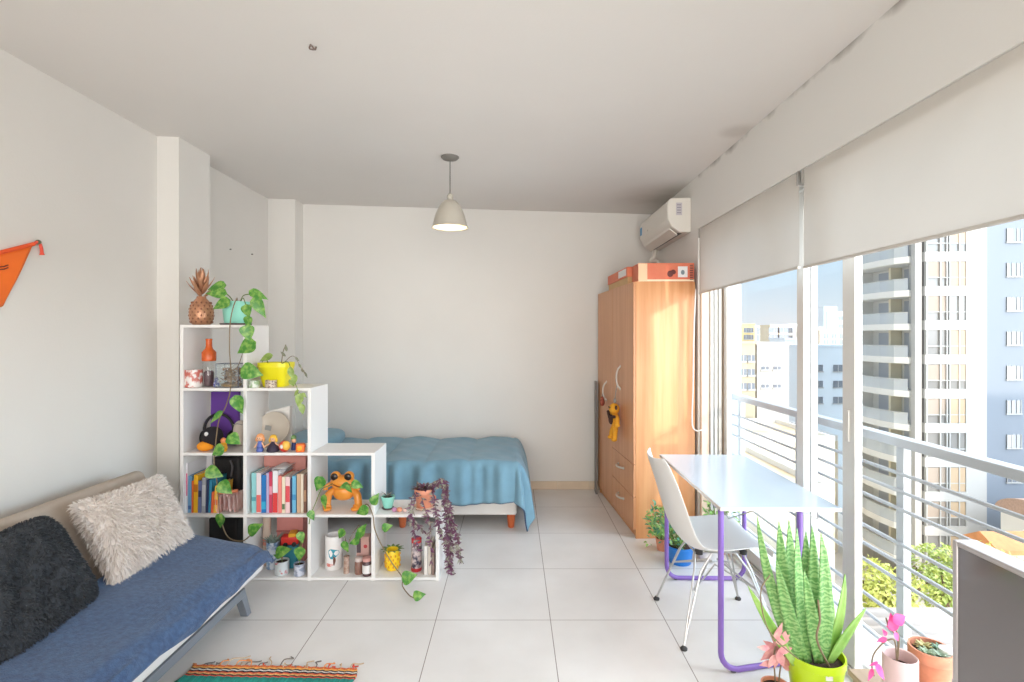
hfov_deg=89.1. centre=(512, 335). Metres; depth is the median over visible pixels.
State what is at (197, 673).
rug
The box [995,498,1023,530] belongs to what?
shed
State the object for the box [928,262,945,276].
blind
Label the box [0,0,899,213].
ceiling
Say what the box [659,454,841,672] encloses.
desk
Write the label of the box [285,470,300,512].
book
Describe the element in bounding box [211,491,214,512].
book
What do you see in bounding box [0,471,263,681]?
sofa
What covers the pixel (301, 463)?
box
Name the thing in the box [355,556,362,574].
spice jar
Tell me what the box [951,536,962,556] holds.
blind
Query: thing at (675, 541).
flowering plant
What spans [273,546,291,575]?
potted cutting
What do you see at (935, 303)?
blind
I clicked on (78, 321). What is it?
wall
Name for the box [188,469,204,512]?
book
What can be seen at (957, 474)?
blind
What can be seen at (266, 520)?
book
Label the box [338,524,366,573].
potted cutting
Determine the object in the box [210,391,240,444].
folder
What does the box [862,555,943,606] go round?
street tree
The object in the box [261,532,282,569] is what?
potted cutting
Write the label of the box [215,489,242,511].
crumpled cloth
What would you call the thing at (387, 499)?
potted succulent
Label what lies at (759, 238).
roller blind
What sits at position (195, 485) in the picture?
print
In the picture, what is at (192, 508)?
book
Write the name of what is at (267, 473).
book
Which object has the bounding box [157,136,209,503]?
column
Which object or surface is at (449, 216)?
pendant lamp
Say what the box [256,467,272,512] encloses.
book
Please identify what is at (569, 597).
floor
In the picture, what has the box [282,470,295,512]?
book
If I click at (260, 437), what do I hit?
doll
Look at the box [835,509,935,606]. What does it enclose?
ground
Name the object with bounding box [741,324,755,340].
building
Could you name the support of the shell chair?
on the floor
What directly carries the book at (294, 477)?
on the bookcase
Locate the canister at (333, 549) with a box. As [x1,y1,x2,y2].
[325,531,342,570]
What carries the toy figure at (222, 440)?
on the bookcase
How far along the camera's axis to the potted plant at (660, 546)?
3.59 m
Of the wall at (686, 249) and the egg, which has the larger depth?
the wall at (686, 249)
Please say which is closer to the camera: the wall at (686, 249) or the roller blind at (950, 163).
the roller blind at (950, 163)
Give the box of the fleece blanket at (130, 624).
[0,534,272,681]
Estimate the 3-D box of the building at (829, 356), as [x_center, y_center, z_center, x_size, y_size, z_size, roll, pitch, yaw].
[36.923,10.503,62.490,6.852,18.968,5.180,0,0,0]
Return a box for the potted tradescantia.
[405,478,463,574]
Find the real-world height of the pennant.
0.359 m
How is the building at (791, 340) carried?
on the ground
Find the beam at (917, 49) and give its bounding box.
[698,0,1023,228]
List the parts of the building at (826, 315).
glass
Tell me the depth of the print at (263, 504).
3.18 m
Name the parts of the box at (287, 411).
lid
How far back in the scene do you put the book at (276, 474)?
3.19 m
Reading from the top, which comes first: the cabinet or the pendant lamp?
the pendant lamp
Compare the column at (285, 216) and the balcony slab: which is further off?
the column at (285, 216)
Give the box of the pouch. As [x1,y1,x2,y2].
[233,420,242,445]
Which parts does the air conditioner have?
panel, rating plate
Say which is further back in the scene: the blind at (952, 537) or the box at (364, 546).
the blind at (952, 537)
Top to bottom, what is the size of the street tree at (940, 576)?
10.367 m
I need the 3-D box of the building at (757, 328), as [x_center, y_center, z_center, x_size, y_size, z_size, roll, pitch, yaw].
[54.385,8.899,113.990,4.683,22.176,4.180,0,0,0]
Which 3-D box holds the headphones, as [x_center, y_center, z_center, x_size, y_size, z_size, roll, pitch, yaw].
[-1.900,0.597,3.360,0.220,0.204,0.091,0,0,0]
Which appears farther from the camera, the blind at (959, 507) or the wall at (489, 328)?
the blind at (959, 507)
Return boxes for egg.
[279,441,290,451]
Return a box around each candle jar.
[249,380,259,387]
[265,380,276,387]
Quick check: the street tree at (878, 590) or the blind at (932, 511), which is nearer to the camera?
the street tree at (878, 590)
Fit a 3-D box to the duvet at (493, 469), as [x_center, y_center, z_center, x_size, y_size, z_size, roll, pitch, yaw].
[-0.851,1.210,4.392,2.044,0.541,1.048,0,0,0]
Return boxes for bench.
[848,669,881,681]
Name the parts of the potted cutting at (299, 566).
glass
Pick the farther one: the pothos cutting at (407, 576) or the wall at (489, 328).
the wall at (489, 328)
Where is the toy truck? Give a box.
[281,530,298,568]
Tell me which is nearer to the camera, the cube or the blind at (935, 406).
the cube
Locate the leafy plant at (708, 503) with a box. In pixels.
[702,500,740,554]
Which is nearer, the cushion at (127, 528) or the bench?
the bench
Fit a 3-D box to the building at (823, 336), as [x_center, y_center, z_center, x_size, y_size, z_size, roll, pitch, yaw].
[70.373,9.320,115.990,6.298,21.333,4.180,0,0,0]
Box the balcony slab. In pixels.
[747,527,893,668]
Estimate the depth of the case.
3.33 m
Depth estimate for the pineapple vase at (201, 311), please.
3.23 m
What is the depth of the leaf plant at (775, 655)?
2.03 m
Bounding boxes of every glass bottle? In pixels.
[201,339,215,385]
[343,555,349,573]
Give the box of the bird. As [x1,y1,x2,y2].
[197,426,223,450]
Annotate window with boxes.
[700,186,874,681]
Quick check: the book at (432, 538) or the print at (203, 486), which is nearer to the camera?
the print at (203, 486)
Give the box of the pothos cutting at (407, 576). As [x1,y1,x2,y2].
[356,493,425,601]
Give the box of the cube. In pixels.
[296,443,305,451]
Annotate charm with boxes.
[600,394,604,405]
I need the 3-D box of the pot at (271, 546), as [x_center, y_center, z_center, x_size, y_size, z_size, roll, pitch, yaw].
[-1.523,1.384,3.300,0.082,0.166,0.082,0,0,0]
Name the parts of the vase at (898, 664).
stem, stem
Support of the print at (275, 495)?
attached to the book at (276, 474)
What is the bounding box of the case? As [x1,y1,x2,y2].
[209,517,242,542]
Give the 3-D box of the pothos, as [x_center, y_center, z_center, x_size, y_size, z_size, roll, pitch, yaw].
[-1.679,0.448,3.215,0.387,1.572,0.253,0,0,0]
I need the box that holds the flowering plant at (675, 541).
[642,500,693,566]
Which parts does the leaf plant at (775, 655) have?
pot, stem, stem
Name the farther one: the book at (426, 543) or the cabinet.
the book at (426, 543)
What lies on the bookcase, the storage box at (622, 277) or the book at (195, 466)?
the book at (195, 466)
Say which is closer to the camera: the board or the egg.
the egg
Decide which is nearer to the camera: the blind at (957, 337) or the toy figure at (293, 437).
the toy figure at (293, 437)
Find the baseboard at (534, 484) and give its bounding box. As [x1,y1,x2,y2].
[530,481,599,488]
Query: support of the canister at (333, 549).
on the bookcase
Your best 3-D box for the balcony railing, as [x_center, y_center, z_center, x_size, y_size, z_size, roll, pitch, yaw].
[1.700,0.980,1.790,0.060,1.075,4.380,0,0,0]
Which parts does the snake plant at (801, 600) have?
dry stem, pot, dry stem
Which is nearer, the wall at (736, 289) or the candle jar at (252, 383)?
the candle jar at (252, 383)
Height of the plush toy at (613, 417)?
0.457 m
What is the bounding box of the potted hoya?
[257,344,306,413]
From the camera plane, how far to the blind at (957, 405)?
39.70 m
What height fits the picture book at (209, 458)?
0.315 m
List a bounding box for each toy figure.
[220,438,227,451]
[291,435,295,449]
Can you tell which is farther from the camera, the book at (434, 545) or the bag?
the bag
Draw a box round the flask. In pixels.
[411,537,421,571]
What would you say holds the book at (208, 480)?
on the bookcase
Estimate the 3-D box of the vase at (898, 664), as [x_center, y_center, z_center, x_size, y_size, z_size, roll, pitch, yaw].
[1.192,1.036,1.622,0.211,0.381,0.096,0,0,-41]
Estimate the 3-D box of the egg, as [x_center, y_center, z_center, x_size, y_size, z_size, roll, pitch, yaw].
[-1.398,0.675,3.183,0.070,0.068,0.063,0,0,0]
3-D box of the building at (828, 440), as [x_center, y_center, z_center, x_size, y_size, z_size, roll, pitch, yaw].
[16.150,13.162,36.400,8.300,13.650,7.200,0,0,0]
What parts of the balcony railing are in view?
post, post, handrail, post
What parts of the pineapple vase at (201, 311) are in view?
crown, crown, crown, crown, crown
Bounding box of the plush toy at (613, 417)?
[607,386,619,441]
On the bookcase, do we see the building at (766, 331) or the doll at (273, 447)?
the doll at (273, 447)
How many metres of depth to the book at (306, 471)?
3.19 m
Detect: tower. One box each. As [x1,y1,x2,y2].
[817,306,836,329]
[837,311,842,329]
[862,219,1023,595]
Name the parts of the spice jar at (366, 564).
lid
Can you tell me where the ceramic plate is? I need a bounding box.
[261,412,289,444]
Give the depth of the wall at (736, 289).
4.02 m
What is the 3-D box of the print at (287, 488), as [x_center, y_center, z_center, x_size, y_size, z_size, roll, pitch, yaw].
[-1.380,0.968,3.185,0.026,0.099,0.001,0,0,0]
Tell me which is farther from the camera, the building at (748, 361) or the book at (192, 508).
the building at (748, 361)
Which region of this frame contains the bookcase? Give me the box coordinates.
[180,325,444,580]
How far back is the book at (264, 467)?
3.19 m
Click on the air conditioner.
(671, 221)
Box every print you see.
[194,484,197,491]
[202,485,205,505]
[256,495,260,511]
[261,502,265,508]
[273,493,277,512]
[285,486,289,501]
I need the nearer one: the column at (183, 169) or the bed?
the column at (183, 169)
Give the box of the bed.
[398,502,516,527]
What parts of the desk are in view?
leg frame, leg frame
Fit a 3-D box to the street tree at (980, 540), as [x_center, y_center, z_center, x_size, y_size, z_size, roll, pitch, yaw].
[22.606,14.833,24.788,3.041,10.327,3.663,0,0,0]
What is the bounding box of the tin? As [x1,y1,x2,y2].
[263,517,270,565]
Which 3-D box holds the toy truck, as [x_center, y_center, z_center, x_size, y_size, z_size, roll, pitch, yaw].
[-1.411,1.355,3.296,0.105,0.225,0.080,0,0,-11]
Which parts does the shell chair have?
wire leg, wire leg, wire leg, wire leg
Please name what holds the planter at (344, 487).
on the bookcase
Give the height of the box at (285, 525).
0.330 m
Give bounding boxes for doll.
[254,433,264,451]
[264,434,279,452]
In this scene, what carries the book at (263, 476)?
on the bookcase
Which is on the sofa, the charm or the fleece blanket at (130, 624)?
the fleece blanket at (130, 624)
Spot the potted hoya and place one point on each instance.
(283, 372)
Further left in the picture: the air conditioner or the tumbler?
the tumbler
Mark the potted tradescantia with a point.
(424, 495)
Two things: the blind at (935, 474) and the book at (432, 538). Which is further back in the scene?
the blind at (935, 474)
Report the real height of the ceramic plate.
0.207 m
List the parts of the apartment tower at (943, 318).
handrail, handrail, handrail, handrail, handrail, handrail, handrail, handrail, frame, frame, frame, frame, frame, frame, frame, frame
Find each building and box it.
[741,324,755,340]
[741,341,756,417]
[745,418,834,582]
[745,445,831,579]
[747,516,840,600]
[755,326,759,340]
[755,341,789,421]
[760,325,787,341]
[769,338,796,343]
[777,324,796,337]
[789,344,842,508]
[789,421,837,552]
[817,330,842,343]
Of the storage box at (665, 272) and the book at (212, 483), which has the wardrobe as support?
the storage box at (665, 272)
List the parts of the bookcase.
upright panel, shelf, shelf, shelf, shelf, upright panel, shelf, shelf, shelf, shelf, upright panel, shelf, shelf, shelf, upright panel, shelf, shelf, upright panel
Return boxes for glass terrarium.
[216,363,242,387]
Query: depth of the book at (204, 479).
3.19 m
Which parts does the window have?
sash frame, sash frame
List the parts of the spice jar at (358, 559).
lid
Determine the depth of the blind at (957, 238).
39.70 m
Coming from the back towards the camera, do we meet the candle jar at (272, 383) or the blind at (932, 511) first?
the blind at (932, 511)
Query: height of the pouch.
0.164 m
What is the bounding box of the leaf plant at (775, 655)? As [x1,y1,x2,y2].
[758,623,791,681]
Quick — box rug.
[174,655,363,681]
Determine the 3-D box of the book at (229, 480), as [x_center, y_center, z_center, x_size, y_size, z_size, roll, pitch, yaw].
[-1.819,1.001,3.267,0.031,0.165,0.166,0,0,0]
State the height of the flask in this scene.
0.206 m
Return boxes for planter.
[307,471,362,523]
[907,636,952,681]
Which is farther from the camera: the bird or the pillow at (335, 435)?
the pillow at (335, 435)
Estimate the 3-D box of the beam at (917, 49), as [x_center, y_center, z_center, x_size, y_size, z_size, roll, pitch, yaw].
[1.480,-1.100,2.135,0.240,0.626,3.370,0,0,0]
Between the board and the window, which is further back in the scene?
the board
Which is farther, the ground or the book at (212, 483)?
the ground
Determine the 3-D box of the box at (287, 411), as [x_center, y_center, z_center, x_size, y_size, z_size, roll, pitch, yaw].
[-1.545,0.583,3.418,0.178,0.252,0.044,0,0,0]
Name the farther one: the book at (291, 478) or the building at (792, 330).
the building at (792, 330)
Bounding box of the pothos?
[205,281,267,541]
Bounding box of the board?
[594,381,596,493]
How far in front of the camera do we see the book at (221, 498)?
3.19 m
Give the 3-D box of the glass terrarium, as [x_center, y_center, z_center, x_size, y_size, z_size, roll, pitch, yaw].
[-1.745,0.242,3.229,0.151,0.147,0.138,0,0,0]
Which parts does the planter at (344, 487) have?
stem, leg, leg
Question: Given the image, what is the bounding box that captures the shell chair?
[647,448,773,651]
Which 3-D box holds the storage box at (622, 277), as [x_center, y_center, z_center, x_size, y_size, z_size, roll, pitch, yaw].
[0.989,-0.469,4.361,0.244,0.135,0.672,0,0,-2]
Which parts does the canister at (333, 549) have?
turquoise crown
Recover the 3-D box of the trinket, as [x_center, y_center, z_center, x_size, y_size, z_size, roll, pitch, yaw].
[-1.825,0.285,3.200,0.035,0.062,0.036,0,0,0]
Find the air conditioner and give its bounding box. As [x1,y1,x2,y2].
[640,198,690,262]
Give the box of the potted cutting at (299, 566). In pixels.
[294,532,305,576]
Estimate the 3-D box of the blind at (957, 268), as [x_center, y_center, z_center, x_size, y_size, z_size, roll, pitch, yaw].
[33.970,-4.748,39.730,1.140,1.810,0.060,0,0,0]
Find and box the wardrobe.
[598,281,694,538]
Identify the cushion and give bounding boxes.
[0,515,99,664]
[66,474,195,584]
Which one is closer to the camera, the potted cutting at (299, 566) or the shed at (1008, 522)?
the potted cutting at (299, 566)
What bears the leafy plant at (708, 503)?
on the floor
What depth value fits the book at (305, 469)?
3.19 m
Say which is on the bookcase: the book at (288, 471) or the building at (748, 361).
the book at (288, 471)
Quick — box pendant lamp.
[431,154,467,231]
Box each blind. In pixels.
[698,172,803,293]
[801,43,1023,268]
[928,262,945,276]
[928,296,945,310]
[928,365,945,379]
[928,399,945,413]
[928,467,945,482]
[928,502,945,516]
[951,232,964,242]
[951,262,964,285]
[951,331,964,353]
[951,365,964,379]
[951,399,964,422]
[951,468,964,491]
[951,502,964,516]
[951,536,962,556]
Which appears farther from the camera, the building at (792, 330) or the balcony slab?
the building at (792, 330)
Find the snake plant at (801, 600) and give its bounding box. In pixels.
[748,517,865,681]
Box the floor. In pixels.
[157,489,851,681]
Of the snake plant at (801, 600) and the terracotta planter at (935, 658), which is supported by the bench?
the terracotta planter at (935, 658)
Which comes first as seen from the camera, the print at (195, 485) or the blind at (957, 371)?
the print at (195, 485)
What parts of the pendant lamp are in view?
lamp shade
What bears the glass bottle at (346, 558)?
on the potted cutting at (360, 532)
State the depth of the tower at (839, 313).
260.02 m
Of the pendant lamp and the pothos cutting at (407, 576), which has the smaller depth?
the pothos cutting at (407, 576)
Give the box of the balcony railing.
[731,394,1023,681]
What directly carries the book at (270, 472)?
on the bookcase
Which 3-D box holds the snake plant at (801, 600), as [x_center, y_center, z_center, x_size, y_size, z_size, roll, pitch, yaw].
[1.136,1.093,2.034,0.424,0.788,0.214,0,0,-23]
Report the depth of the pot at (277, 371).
3.20 m
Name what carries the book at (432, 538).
on the bookcase
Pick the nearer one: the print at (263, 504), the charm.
the print at (263, 504)
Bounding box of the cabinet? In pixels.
[953,540,1023,681]
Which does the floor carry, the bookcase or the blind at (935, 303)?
the bookcase
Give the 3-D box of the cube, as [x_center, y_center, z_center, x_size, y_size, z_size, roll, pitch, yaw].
[-1.298,0.683,3.184,0.057,0.052,0.052,0,0,-17]
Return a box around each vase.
[186,267,214,324]
[868,613,918,681]
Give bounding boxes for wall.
[0,49,267,518]
[303,204,652,488]
[654,176,699,515]
[731,284,740,519]
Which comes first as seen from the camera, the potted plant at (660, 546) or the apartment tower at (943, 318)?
the potted plant at (660, 546)
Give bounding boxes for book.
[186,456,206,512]
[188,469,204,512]
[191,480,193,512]
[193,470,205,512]
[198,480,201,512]
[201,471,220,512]
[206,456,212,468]
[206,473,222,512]
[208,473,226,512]
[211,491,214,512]
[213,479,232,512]
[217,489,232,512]
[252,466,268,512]
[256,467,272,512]
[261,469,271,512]
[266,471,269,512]
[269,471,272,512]
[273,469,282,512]
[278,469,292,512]
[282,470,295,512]
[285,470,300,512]
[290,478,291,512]
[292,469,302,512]
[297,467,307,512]
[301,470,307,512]
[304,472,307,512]
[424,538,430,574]
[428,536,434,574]
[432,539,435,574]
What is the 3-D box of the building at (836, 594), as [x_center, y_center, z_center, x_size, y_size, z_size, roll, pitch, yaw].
[6.900,13.187,19.250,5.800,13.600,7.500,0,0,0]
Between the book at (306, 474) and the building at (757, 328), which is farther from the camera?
the building at (757, 328)
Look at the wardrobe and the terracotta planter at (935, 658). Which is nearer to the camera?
the terracotta planter at (935, 658)
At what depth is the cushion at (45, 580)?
1.98 m
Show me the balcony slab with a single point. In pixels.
(870, 644)
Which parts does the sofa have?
mattress, rail, seat mattress, leg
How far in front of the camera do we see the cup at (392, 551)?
3.24 m
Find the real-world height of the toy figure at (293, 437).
0.092 m
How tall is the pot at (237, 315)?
0.138 m
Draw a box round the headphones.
[199,413,233,441]
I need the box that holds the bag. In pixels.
[213,456,242,490]
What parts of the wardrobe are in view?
handle, door, handle, drawer, drawer, door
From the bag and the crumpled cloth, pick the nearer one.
the crumpled cloth
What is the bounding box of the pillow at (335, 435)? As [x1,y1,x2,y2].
[292,428,344,442]
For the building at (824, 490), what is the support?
on the ground
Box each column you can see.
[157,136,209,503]
[268,198,302,433]
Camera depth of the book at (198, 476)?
3.19 m
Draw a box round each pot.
[222,301,249,322]
[257,362,294,386]
[266,541,279,569]
[414,487,431,508]
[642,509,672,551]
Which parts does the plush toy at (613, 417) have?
leg, leg, arm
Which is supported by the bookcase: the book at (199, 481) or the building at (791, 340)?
the book at (199, 481)
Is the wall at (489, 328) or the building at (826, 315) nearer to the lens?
the wall at (489, 328)
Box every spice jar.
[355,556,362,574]
[362,556,370,576]
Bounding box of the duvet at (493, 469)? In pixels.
[328,436,534,531]
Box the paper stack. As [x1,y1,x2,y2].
[271,462,295,473]
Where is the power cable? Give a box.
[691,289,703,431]
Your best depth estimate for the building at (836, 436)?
48.01 m
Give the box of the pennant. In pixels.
[0,240,44,306]
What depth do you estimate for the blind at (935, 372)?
39.74 m
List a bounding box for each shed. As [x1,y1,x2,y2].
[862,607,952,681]
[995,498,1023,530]
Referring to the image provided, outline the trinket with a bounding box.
[213,377,219,387]
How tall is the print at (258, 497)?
0.105 m
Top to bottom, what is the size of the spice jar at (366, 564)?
0.110 m
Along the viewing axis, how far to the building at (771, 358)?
43.00 m
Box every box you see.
[264,455,307,470]
[265,405,292,443]
[276,517,307,560]
[357,533,370,556]
[608,267,631,289]
[632,263,693,281]
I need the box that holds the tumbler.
[185,369,202,387]
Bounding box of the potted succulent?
[381,491,394,509]
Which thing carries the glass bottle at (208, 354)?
on the bookcase
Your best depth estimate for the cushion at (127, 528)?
2.48 m
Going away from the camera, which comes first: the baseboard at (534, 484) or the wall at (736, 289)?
the wall at (736, 289)
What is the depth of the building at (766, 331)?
99.95 m
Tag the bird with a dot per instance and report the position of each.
(208, 437)
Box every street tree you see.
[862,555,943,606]
[911,542,952,606]
[946,540,1023,564]
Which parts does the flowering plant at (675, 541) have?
pot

